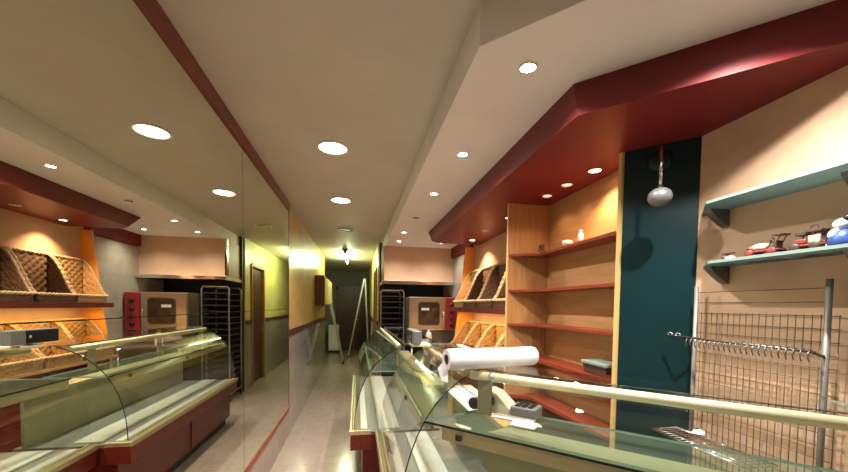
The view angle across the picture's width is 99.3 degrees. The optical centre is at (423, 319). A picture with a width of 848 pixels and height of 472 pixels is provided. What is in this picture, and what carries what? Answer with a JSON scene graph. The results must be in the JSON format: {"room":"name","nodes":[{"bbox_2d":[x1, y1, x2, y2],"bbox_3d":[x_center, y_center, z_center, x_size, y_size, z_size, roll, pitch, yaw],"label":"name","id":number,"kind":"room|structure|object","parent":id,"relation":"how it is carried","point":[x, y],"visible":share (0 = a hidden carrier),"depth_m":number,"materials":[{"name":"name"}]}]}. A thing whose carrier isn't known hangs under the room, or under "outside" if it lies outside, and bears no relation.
{"room":"food shop","nodes":[
{"label":"food shop","id":0,"kind":"room"},
{"bbox_2d":[289,207,324,328],"bbox_3d":[-1.503,0.051,3.285,0.108,2.808,12.200,0,2,-11],"label":"wall","id":1,"kind":"structure","parent":0,"point":[306,261],"depth_m":5.49,"materials":[{"name":"yellow paint"}]},
{"bbox_2d":[0,0,289,471],"bbox_3d":[-0.993,-0.011,0.924,0.026,2.490,6.980,0,2,-11],"label":"wall mirror","id":2,"kind":"object","parent":1,"relation":"attached to","point":[144,236],"visible":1,"depth_m":1.29,"materials":[{"name":"clear glass"}]},
{"bbox_2d":[250,412,288,471],"bbox_3d":[-1.004,1.395,0.883,0.010,0.317,7.190,0,2,-11],"label":"baseboard","id":3,"kind":"structure","parent":1,"relation":"attached to","point":[269,455],"depth_m":3.60,"materials":[{"name":"pink stone"}]},
{"bbox_2d":[289,320,324,433],"bbox_3d":[-2.113,0.702,6.858,0.008,1.220,5.010,0,2,-11],"label":"trim","id":4,"kind":"structure","parent":1,"relation":"attached to","point":[306,346],"depth_m":5.63,"materials":[{"name":"grey stone"}]},
{"bbox_2d":[289,317,324,335],"bbox_3d":[-2.098,0.055,6.835,0.020,0.075,5.010,0,2,-11],"label":"trim","id":5,"kind":"structure","parent":1,"relation":"attached to","point":[294,330],"depth_m":5.53,"materials":[{"name":"brown wood"}]},
{"bbox_2d":[315,275,332,304],"bbox_3d":[-2.239,-0.630,8.153,0.215,0.600,2.014,0,2,-11],"label":"upper cabinet","id":6,"kind":"object","parent":1,"relation":"attached to","point":[323,286],"visible":1,"depth_m":7.17,"materials":[{"name":"brown wood"}]},
{"bbox_2d":[157,0,480,271],"bbox_3d":[-1.599,-1.454,5.090,5.100,0.060,15.900,0,2,-11],"label":"ceiling","id":7,"kind":"structure","parent":0,"point":[371,77],"depth_m":1.98,"materials":[{"name":"paint"}]},
{"bbox_2d":[316,140,348,154],"bbox_3d":[-0.698,-1.317,2.759,0.247,0.012,0.247,0,2,-11],"label":"recessed light","id":8,"kind":"object","parent":7,"relation":"in","point":[332,147],"visible":1,"depth_m":2.75,"materials":[{"name":"white glass"}]},
{"bbox_2d":[330,197,351,203],"bbox_3d":[-0.954,-1.372,4.134,0.247,0.012,0.247,0,2,-11],"label":"recessed light","id":9,"kind":"object","parent":7,"relation":"in","point":[341,200],"visible":1,"depth_m":4.13,"materials":[{"name":"white glass"}]},
{"bbox_2d":[338,228,352,231],"bbox_3d":[-1.260,-1.439,5.785,0.247,0.012,0.247,0,2,-11],"label":"recessed light","id":10,"kind":"object","parent":7,"relation":"in","point":[342,229],"visible":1,"depth_m":5.79,"materials":[{"name":"white glass"}]},
{"bbox_2d":[343,249,348,263],"bbox_3d":[-1.865,-1.505,8.652,0.100,0.112,2.000,0,2,-11],"label":"fluorescent light","id":11,"kind":"object","parent":7,"relation":"attached to","point":[345,251],"visible":1,"depth_m":8.17,"materials":[{"name":"grey plastic"}]},
{"bbox_2d":[382,0,834,248],"bbox_3d":[0.421,-1.255,3.684,1.220,0.176,6.815,0,2,-11],"label":"bulkhead","id":12,"kind":"object","parent":7,"relation":"attached to","point":[486,105],"visible":0.55,"depth_m":1.51,"materials":[{"name":"beige paint"}]},
{"bbox_2d":[457,152,468,156],"bbox_3d":[0.263,-1.117,2.432,0.077,0.008,0.077,0,2,-11],"label":"spotlight","id":13,"kind":"object","parent":12,"relation":"attached to","point":[460,154],"visible":1,"depth_m":2.43,"materials":[{"name":"silver metal"}]},
{"bbox_2d":[519,61,536,73],"bbox_3d":[0.446,-1.081,1.544,0.077,0.008,0.077,0,2,-11],"label":"spotlight","id":14,"kind":"object","parent":12,"relation":"attached to","point":[528,67],"visible":1,"depth_m":1.54,"materials":[{"name":"silver metal"}]},
{"bbox_2d":[325,271,368,349],"bbox_3d":[-3.061,-0.335,12.905,5.100,2.808,0.100,0,2,-11],"label":"wall","id":15,"kind":"structure","parent":0,"point":[337,278],"depth_m":12.83,"materials":[{"name":"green paint"}]},
{"bbox_2d":[336,286,368,349],"bbox_3d":[-2.572,-0.063,12.894,1.140,2.280,0.122,0,2,-11],"label":"door","id":16,"kind":"structure","parent":15,"relation":"in","point":[344,294],"depth_m":12.88,"materials":[{"name":"brown wood"}]},
{"bbox_2d":[270,350,455,471],"bbox_3d":[-1.638,1.407,5.198,5.100,0.050,15.900,0,2,-11],"label":"floor","id":17,"kind":"structure","parent":0,"point":[318,440],"depth_m":4.82,"materials":[{"name":"tile"}]},
{"bbox_2d":[328,324,339,351],"bbox_3d":[-3.091,0.625,12.378,0.340,0.930,0.600,0,2,-11],"label":"fridge","id":18,"kind":"object","parent":17,"relation":"on","point":[332,338],"visible":0.91,"depth_m":12.10,"materials":[{"name":"white metal"}]},
{"bbox_2d":[330,304,344,363],"bbox_3d":[-2.391,0.343,9.901,0.405,1.689,0.446,0,2,-11],"label":"ladder","id":19,"kind":"object","parent":17,"relation":"on","point":[331,306],"visible":0.95,"depth_m":9.73,"materials":[{"name":"grey metal"}]},
{"bbox_2d":[347,279,367,357],"bbox_3d":[-2.041,-0.068,11.222,0.663,2.418,0.446,0,2,-11],"label":"ladder","id":20,"kind":"object","parent":17,"relation":"on","point":[364,280],"visible":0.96,"depth_m":11.00,"materials":[{"name":"grey metal"}]},
{"bbox_2d":[378,289,404,375],"bbox_3d":[-0.612,0.401,6.580,0.428,1.883,0.700,0,2,-11],"label":"trolley","id":21,"kind":"object","parent":17,"relation":"on","point":[392,357],"visible":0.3,"depth_m":6.48,"materials":[{"name":"metal"}]},
{"bbox_2d":[381,343,394,346],"bbox_3d":[-0.611,0.448,6.574,0.372,0.018,0.577,0,2,-11],"label":"tray","id":22,"kind":"object","parent":21,"relation":"on","point":[382,344],"depth_m":6.48,"materials":[{"name":"grey"}]},
{"bbox_2d":[379,369,398,374],"bbox_3d":[-0.618,0.932,6.592,0.372,0.018,0.577,0,2,-11],"label":"tray","id":23,"kind":"object","parent":21,"relation":"on","point":[381,373],"depth_m":6.57,"materials":[{"name":"grey"}]},
{"bbox_2d":[379,363,399,368],"bbox_3d":[-0.616,0.836,6.588,0.372,0.018,0.577,0,2,-11],"label":"tray","id":24,"kind":"object","parent":21,"relation":"on","point":[393,365],"depth_m":6.54,"materials":[{"name":"grey"}]},
{"bbox_2d":[379,348,400,351],"bbox_3d":[-0.612,0.545,6.577,0.372,0.018,0.577,0,2,-11],"label":"tray","id":25,"kind":"object","parent":21,"relation":"on","point":[382,349],"depth_m":6.55,"materials":[{"name":"grey"}]},
{"bbox_2d":[381,353,399,357],"bbox_3d":[-0.614,0.642,6.581,0.372,0.018,0.577,0,2,-11],"label":"tray","id":26,"kind":"object","parent":21,"relation":"on","point":[392,355],"depth_m":6.58,"materials":[{"name":"grey"}]},
{"bbox_2d":[381,358,399,363],"bbox_3d":[-0.615,0.739,6.585,0.372,0.018,0.577,0,2,-11],"label":"tray","id":27,"kind":"object","parent":21,"relation":"on","point":[389,360],"depth_m":6.61,"materials":[{"name":"grey"}]},
{"bbox_2d":[382,296,402,297],"bbox_3d":[-0.599,-0.424,6.540,0.372,0.018,0.577,0,2,-11],"label":"tray","id":28,"kind":"object","parent":21,"relation":"on","point":[382,296],"depth_m":6.27,"materials":[{"name":"grey metal"}]},
{"bbox_2d":[382,301,402,302],"bbox_3d":[-0.600,-0.328,6.544,0.372,0.018,0.577,0,2,-11],"label":"tray","id":29,"kind":"object","parent":21,"relation":"on","point":[382,301],"depth_m":6.29,"materials":[{"name":"grey metal"}]},
{"bbox_2d":[382,323,402,324],"bbox_3d":[-0.606,0.060,6.559,0.372,0.018,0.577,0,2,-11],"label":"tray","id":30,"kind":"object","parent":21,"relation":"on","point":[382,323],"depth_m":6.31,"materials":[{"name":"grey metal"}]},
{"bbox_2d":[349,327,443,471],"bbox_3d":[-0.413,0.792,4.036,0.786,1.300,2.326,0,2,-11],"label":"display case","id":31,"kind":"object","parent":17,"relation":"on","point":[369,393],"depth_m":3.40,"materials":[{"name":"clear glass"}]},
{"bbox_2d":[365,342,417,371],"bbox_3d":[-0.452,0.367,4.023,0.392,0.010,2.288,0,2,-11],"label":"shelf","id":32,"kind":"object","parent":31,"relation":"attached to","point":[367,357],"depth_m":3.31,"materials":[{"name":"clear glass"}]},
{"bbox_2d":[404,342,450,390],"bbox_3d":[0.093,0.865,6.272,0.830,1.000,1.020,0,2,-11],"label":"work table","id":33,"kind":"object","parent":17,"relation":"on","point":[443,389],"visible":0.12,"depth_m":5.85,"materials":[{"name":"metal"}]},
{"bbox_2d":[426,330,431,338],"bbox_3d":[0.077,0.271,5.807,0.095,0.218,0.095,0,2,-11],"label":"squeeze bottle","id":34,"kind":"object","parent":33,"relation":"on","point":[428,334],"visible":0.64,"depth_m":5.78,"materials":[{"name":"white plastic"}]},
{"bbox_2d":[404,297,456,341],"bbox_3d":[0.093,-0.017,6.320,0.825,0.753,0.816,0,2,-11],"label":"oven","id":35,"kind":"object","parent":33,"relation":"on","point":[434,314],"visible":0.88,"depth_m":5.97,"materials":[{"name":"metal"}]},
{"bbox_2d":[434,377,449,389],"bbox_3d":[0.090,1.104,6.281,0.770,0.020,0.960,0,2,-11],"label":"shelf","id":36,"kind":"object","parent":33,"relation":"attached to","point":[438,377],"depth_m":5.85,"materials":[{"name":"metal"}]},
{"bbox_2d":[375,343,518,471],"bbox_3d":[0.116,0.866,2.285,0.784,1.300,1.305,0,2,-11],"label":"display counter","id":37,"kind":"object","parent":17,"relation":"on","point":[430,453],"depth_m":2.42,"materials":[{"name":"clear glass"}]},
{"bbox_2d":[406,328,430,346],"bbox_3d":[-0.042,0.135,2.761,0.151,0.120,0.340,0,2,-11],"label":"weighing scale","id":38,"kind":"object","parent":37,"relation":"on","point":[414,336],"visible":1,"depth_m":2.65,"materials":[{"name":"beige plastic"}]},
{"bbox_2d":[395,371,477,421],"bbox_3d":[0.073,0.440,2.292,0.392,0.010,1.232,0,2,-11],"label":"shelf","id":39,"kind":"object","parent":37,"relation":"attached to","point":[408,395],"depth_m":2.21,"materials":[{"name":"clear glass"}]},
{"bbox_2d":[448,387,477,410],"bbox_3d":[0.328,0.550,2.536,0.220,0.006,0.620,0,2,-11],"label":"paper roll","id":40,"kind":"object","parent":37,"relation":"on","point":[461,395],"visible":0.34,"depth_m":2.60,"materials":[{"name":"white paper"}]},
{"bbox_2d":[447,232,506,414],"bbox_3d":[0.725,0.217,4.201,0.405,2.467,2.227,0,2,-11],"label":"rack","id":41,"kind":"object","parent":17,"relation":"on","point":[493,251],"visible":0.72,"depth_m":4.78,"materials":[{"name":"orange wood"}]},
{"bbox_2d":[449,320,479,343],"bbox_3d":[0.549,0.236,4.967,0.340,0.460,0.503,0,2,-11],"label":"bread basket","id":42,"kind":"object","parent":41,"relation":"on","point":[465,329],"visible":0.38,"depth_m":5.19,"materials":[{"name":"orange wicker"}]},
{"bbox_2d":[453,268,481,306],"bbox_3d":[0.597,-0.433,4.949,0.294,0.520,0.502,0,2,-11],"label":"bread basket","id":43,"kind":"object","parent":41,"relation":"on","point":[464,290],"visible":0.58,"depth_m":5.16,"materials":[{"name":"beige wicker"}]},
{"bbox_2d":[451,307,504,313],"bbox_3d":[0.757,-0.112,4.194,0.321,0.057,2.226,0,2,-11],"label":"shelf","id":44,"kind":"object","parent":41,"relation":"attached to","point":[461,310],"depth_m":4.17,"materials":[{"name":"red wood"}]},
{"bbox_2d":[463,322,494,346],"bbox_3d":[0.641,0.256,4.476,0.340,0.460,0.503,0,2,-11],"label":"bread basket","id":45,"kind":"object","parent":41,"relation":"on","point":[477,332],"visible":0.21,"depth_m":4.70,"materials":[{"name":"wicker"}]},
{"bbox_2d":[463,264,496,307],"bbox_3d":[0.688,-0.413,4.458,0.294,0.520,0.502,0,2,-11],"label":"bread basket","id":46,"kind":"object","parent":41,"relation":"on","point":[478,284],"visible":0.57,"depth_m":4.67,"materials":[{"name":"brown wicker"}]},
{"bbox_2d":[476,323,504,368],"bbox_3d":[0.734,0.276,3.975,0.340,0.460,0.503,0,2,-11],"label":"bread basket","id":47,"kind":"object","parent":41,"relation":"on","point":[492,336],"visible":0.26,"depth_m":4.20,"materials":[{"name":"wicker"}]},
{"bbox_2d":[476,261,505,307],"bbox_3d":[0.781,-0.393,3.957,0.294,0.520,0.502,0,2,-11],"label":"bread basket","id":48,"kind":"object","parent":41,"relation":"on","point":[494,280],"visible":0.52,"depth_m":4.17,"materials":[{"name":"wicker"}]},
{"bbox_2d":[486,334,504,373],"bbox_3d":[0.827,0.296,3.474,0.340,0.460,0.503,0,2,-11],"label":"bread basket","id":49,"kind":"object","parent":41,"relation":"on","point":[500,344],"visible":0.07,"depth_m":3.67,"materials":[{"name":"wicker"}]},
{"bbox_2d":[492,274,505,307],"bbox_3d":[0.874,-0.373,3.456,0.294,0.520,0.502,0,2,-11],"label":"bread basket","id":50,"kind":"object","parent":41,"relation":"on","point":[499,300],"visible":0.19,"depth_m":3.66,"materials":[{"name":"wicker"}]},
{"bbox_2d":[503,152,624,448],"bbox_3d":[0.970,0.283,2.563,0.382,2.467,1.084,0,2,-11],"label":"bookcase","id":51,"kind":"object","parent":17,"relation":"on","point":[562,302],"visible":0.74,"depth_m":2.70,"materials":[{"name":"brown wood"}]},
{"bbox_2d":[538,245,544,251],"bbox_3d":[0.925,-0.565,2.836,0.030,0.046,0.060,0,2,-11],"label":"block","id":52,"kind":"object","parent":51,"relation":"on","point":[541,247],"visible":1,"depth_m":2.81,"materials":[{"name":"brown paint"}]},
{"bbox_2d":[562,240,572,245],"bbox_3d":[1.022,-0.547,2.570,0.069,0.034,0.070,2,3,34],"label":"tea cup","id":53,"kind":"object","parent":51,"relation":"on","point":[565,242],"visible":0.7,"depth_m":2.54,"materials":[{"name":"white ceramic"}]},
{"bbox_2d":[578,230,583,241],"bbox_3d":[1.050,-0.563,2.412,0.038,0.078,0.038,0,2,-11],"label":"jar","id":54,"kind":"object","parent":51,"relation":"on","point":[580,235],"visible":0.8,"depth_m":2.40,"materials":[{"name":"white ceramic"}]},
{"bbox_2d":[581,359,611,377],"bbox_3d":[1.117,0.298,2.240,0.160,0.079,0.240,0,2,-11],"label":"storage box","id":55,"kind":"object","parent":51,"relation":"on","point":[600,367],"visible":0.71,"depth_m":2.20,"materials":[{"name":"brown paint"}]},
{"bbox_2d":[405,369,847,471],"bbox_3d":[0.885,0.915,1.264,2.054,1.300,0.664,2,3,34],"label":"display counter","id":56,"kind":"object","parent":17,"relation":"on","point":[512,449],"depth_m":1.46,"materials":[{"name":"clear glass"}]},
{"bbox_2d":[438,347,538,382],"bbox_3d":[0.322,0.214,1.784,0.530,0.156,0.102,0,2,-21],"label":"paper roll","id":57,"kind":"object","parent":56,"relation":"on","point":[464,358],"visible":1,"depth_m":1.73,"materials":[{"name":"white paper"}]},
{"bbox_2d":[468,386,541,423],"bbox_3d":[0.382,0.402,1.747,0.346,0.113,0.176,2,3,34],"label":"weighing scale","id":58,"kind":"object","parent":56,"relation":"on","point":[504,407],"visible":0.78,"depth_m":1.71,"materials":[{"name":"beige plastic"}]},
{"bbox_2d":[509,421,537,429],"bbox_3d":[0.436,0.461,1.576,0.110,0.010,0.060,2,3,34],"label":"plate","id":59,"kind":"object","parent":56,"relation":"on","point":[529,426],"visible":1,"depth_m":1.56,"materials":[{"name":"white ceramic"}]},
{"bbox_2d":[424,410,843,471],"bbox_3d":[0.864,0.488,1.286,1.829,0.010,0.392,2,3,34],"label":"shelf","id":60,"kind":"object","parent":56,"relation":"attached to","point":[590,462],"depth_m":1.38,"materials":[{"name":"clear glass"}]},
{"bbox_2d":[615,137,701,463],"bbox_3d":[1.233,0.310,1.941,0.238,2.467,0.238,0,2,-11],"label":"panel","id":61,"kind":"object","parent":17,"relation":"on","point":[659,256],"visible":0.71,"depth_m":1.92,"materials":[{"name":"teal paint"}]},
{"bbox_2d":[647,146,672,206],"bbox_3d":[1.162,-0.715,1.777,0.111,0.353,0.297,2,3,33],"label":"wall lamp","id":62,"kind":"object","parent":61,"relation":"attached to","point":[659,160],"visible":1,"depth_m":1.69,"materials":[{"name":"silver metal"}]},
{"bbox_2d":[368,244,378,375],"bbox_3d":[-1.433,-0.204,10.057,0.060,2.808,6.100,0,2,-11],"label":"wall","id":63,"kind":"structure","parent":0,"point":[375,263],"depth_m":9.47,"materials":[{"name":"yellow paint"}]},
{"bbox_2d":[368,317,377,375],"bbox_3d":[-1.479,0.589,10.081,0.012,1.220,6.100,0,2,-11],"label":"trim","id":64,"kind":"structure","parent":63,"relation":"attached to","point":[370,322],"depth_m":9.62,"materials":[{"name":"grey stone"}]},
{"bbox_2d":[373,267,376,375],"bbox_3d":[-1.045,0.092,7.882,0.090,2.390,0.980,0,2,-11],"label":"door","id":65,"kind":"structure","parent":63,"relation":"in","point":[375,270],"depth_m":8.27,"materials":[{"name":"brown wood"}]},
{"bbox_2d":[379,243,442,376],"bbox_3d":[-0.199,-0.077,7.136,1.380,2.808,0.100,0,2,-11],"label":"wall","id":66,"kind":"structure","parent":0,"point":[432,363],"depth_m":7.05,"materials":[{"name":"grey paint"}]},
{"bbox_2d":[381,246,453,281],"bbox_3d":[-0.145,-0.986,6.677,1.235,0.601,0.750,0,2,-11],"label":"extractor hood","id":67,"kind":"object","parent":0,"point":[400,263],"visible":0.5,"depth_m":6.30,"materials":[{"name":"beige paint"}]},
{"bbox_2d":[382,245,383,279],"bbox_3d":[-0.707,-0.986,6.196,0.035,0.581,0.070,0,2,-11],"label":"trim","id":68,"kind":"structure","parent":67,"relation":"attached to","point":[382,245],"depth_m":6.16,"materials":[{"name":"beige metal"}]},
{"bbox_2d":[380,280,453,287],"bbox_3d":[-0.155,-0.655,6.607,1.264,0.055,0.810,0,2,-11],"label":"range hood","id":69,"kind":"object","parent":67,"relation":"attached to","point":[384,282],"visible":1,"depth_m":6.25,"materials":[{"name":"silver metal"}]},
{"bbox_2d":[428,0,847,244],"bbox_3d":[0.784,-1.057,3.098,0.718,0.163,4.315,0,2,-11],"label":"soffit","id":70,"kind":"structure","parent":0,"point":[695,91],"depth_m":1.58,"materials":[{"name":"paint"}]},
{"bbox_2d":[541,194,552,197],"bbox_3d":[0.949,-0.957,2.777,0.086,0.008,0.086,0,2,-11],"label":"spotlight","id":71,"kind":"object","parent":70,"relation":"attached to","point":[544,195],"visible":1,"depth_m":2.78,"materials":[{"name":"silver metal"}]},
{"bbox_2d":[560,182,573,186],"bbox_3d":[1.002,-0.946,2.522,0.086,0.008,0.086,0,2,-11],"label":"spotlight","id":72,"kind":"object","parent":70,"relation":"attached to","point":[568,184],"visible":1,"depth_m":2.51,"materials":[{"name":"silver metal"}]},
{"bbox_2d":[587,168,602,173],"bbox_3d":[1.071,-0.935,2.256,0.086,0.008,0.086,0,2,-11],"label":"spotlight","id":73,"kind":"object","parent":70,"relation":"attached to","point":[593,170],"visible":1,"depth_m":2.25,"materials":[{"name":"silver metal"}]},
{"bbox_2d":[442,65,847,471],"bbox_3d":[1.302,0.118,2.537,0.110,2.808,9.700,0,2,-11],"label":"wall","id":74,"kind":"structure","parent":0,"point":[805,129],"depth_m":1.48,"materials":[{"name":"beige paint"}]},
{"bbox_2d":[452,254,464,312],"bbox_3d":[0.613,0.165,5.897,0.015,2.440,1.150,0,2,-11],"label":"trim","id":75,"kind":"structure","parent":74,"relation":"attached to","point":[458,262],"depth_m":6.12,"materials":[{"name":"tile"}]},
{"bbox_2d":[451,244,473,257],"bbox_3d":[0.607,-1.160,5.868,0.055,0.170,1.100,0,2,-11],"label":"trim","id":76,"kind":"structure","parent":74,"relation":"attached to","point":[459,249],"depth_m":5.92,"materials":[{"name":"paint"}]},
{"bbox_2d":[667,279,841,471],"bbox_3d":[1.329,0.352,1.548,0.107,1.016,0.619,0,2,-11],"label":"grid","id":77,"kind":"object","parent":74,"relation":"attached to","point":[826,342],"visible":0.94,"depth_m":1.43,"materials":[{"name":"grey metal"}]},
{"bbox_2d":[650,426,778,469],"bbox_3d":[1.259,0.557,1.605,0.160,0.010,0.453,0,2,-11],"label":"wire shelf","id":78,"kind":"object","parent":77,"relation":"attached to","point":[770,464],"visible":0.89,"depth_m":1.57,"materials":[{"name":"silver metal"}]},
{"bbox_2d":[701,159,847,227],"bbox_3d":[1.413,-0.457,1.153,0.184,0.092,1.285,0,2,-11],"label":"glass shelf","id":79,"kind":"object","parent":74,"relation":"attached to","point":[717,210],"visible":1,"depth_m":1.39,"materials":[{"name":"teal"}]},
{"bbox_2d":[703,243,847,283],"bbox_3d":[1.411,-0.194,1.153,0.184,0.092,1.265,0,2,-11],"label":"shelf","id":80,"kind":"object","parent":74,"relation":"attached to","point":[718,270],"visible":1,"depth_m":1.40,"materials":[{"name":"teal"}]},
{"bbox_2d":[721,252,735,258],"bbox_3d":[1.335,-0.276,1.579,0.038,0.037,0.056,0,2,-11],"label":"figurine","id":81,"kind":"object","parent":80,"relation":"on","point":[729,253],"visible":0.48,"depth_m":1.57,"materials":[{"name":"white ceramic"}]},
{"bbox_2d":[744,233,790,255],"bbox_3d":[1.363,-0.292,1.433,0.060,0.080,0.135,0,2,-11],"label":"toy vehicle","id":82,"kind":"object","parent":80,"relation":"on","point":[762,248],"visible":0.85,"depth_m":1.41,"materials":[{"name":"red paint"}]},
{"bbox_2d":[750,243,770,250],"bbox_3d":[1.358,-0.292,1.456,0.032,0.032,0.062,0,2,-11],"label":"hood","id":83,"kind":"object","parent":82,"relation":"attached to","point":[763,246],"depth_m":1.44,"materials":[{"name":"beige paint"}]},
{"bbox_2d":[789,224,830,250],"bbox_3d":[1.389,-0.294,1.295,0.060,0.095,0.092,0,2,-11],"label":"toy vehicle","id":84,"kind":"object","parent":80,"relation":"on","point":[816,240],"visible":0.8,"depth_m":1.28,"materials":[{"name":"red paint"}]},
{"bbox_2d":[794,238,808,244],"bbox_3d":[1.385,-0.284,1.314,0.036,0.021,0.038,0,2,-11],"label":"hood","id":85,"kind":"object","parent":84,"relation":"attached to","point":[803,241],"depth_m":1.30,"materials":[{"name":"red paint"}]},
{"bbox_2d":[825,214,847,245],"bbox_3d":[1.405,-0.296,1.202,0.080,0.107,0.079,3,3,42],"label":"figurine","id":86,"kind":"object","parent":80,"relation":"on","point":[839,234],"visible":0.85,"depth_m":1.19,"materials":[{"name":"blue ceramic"}]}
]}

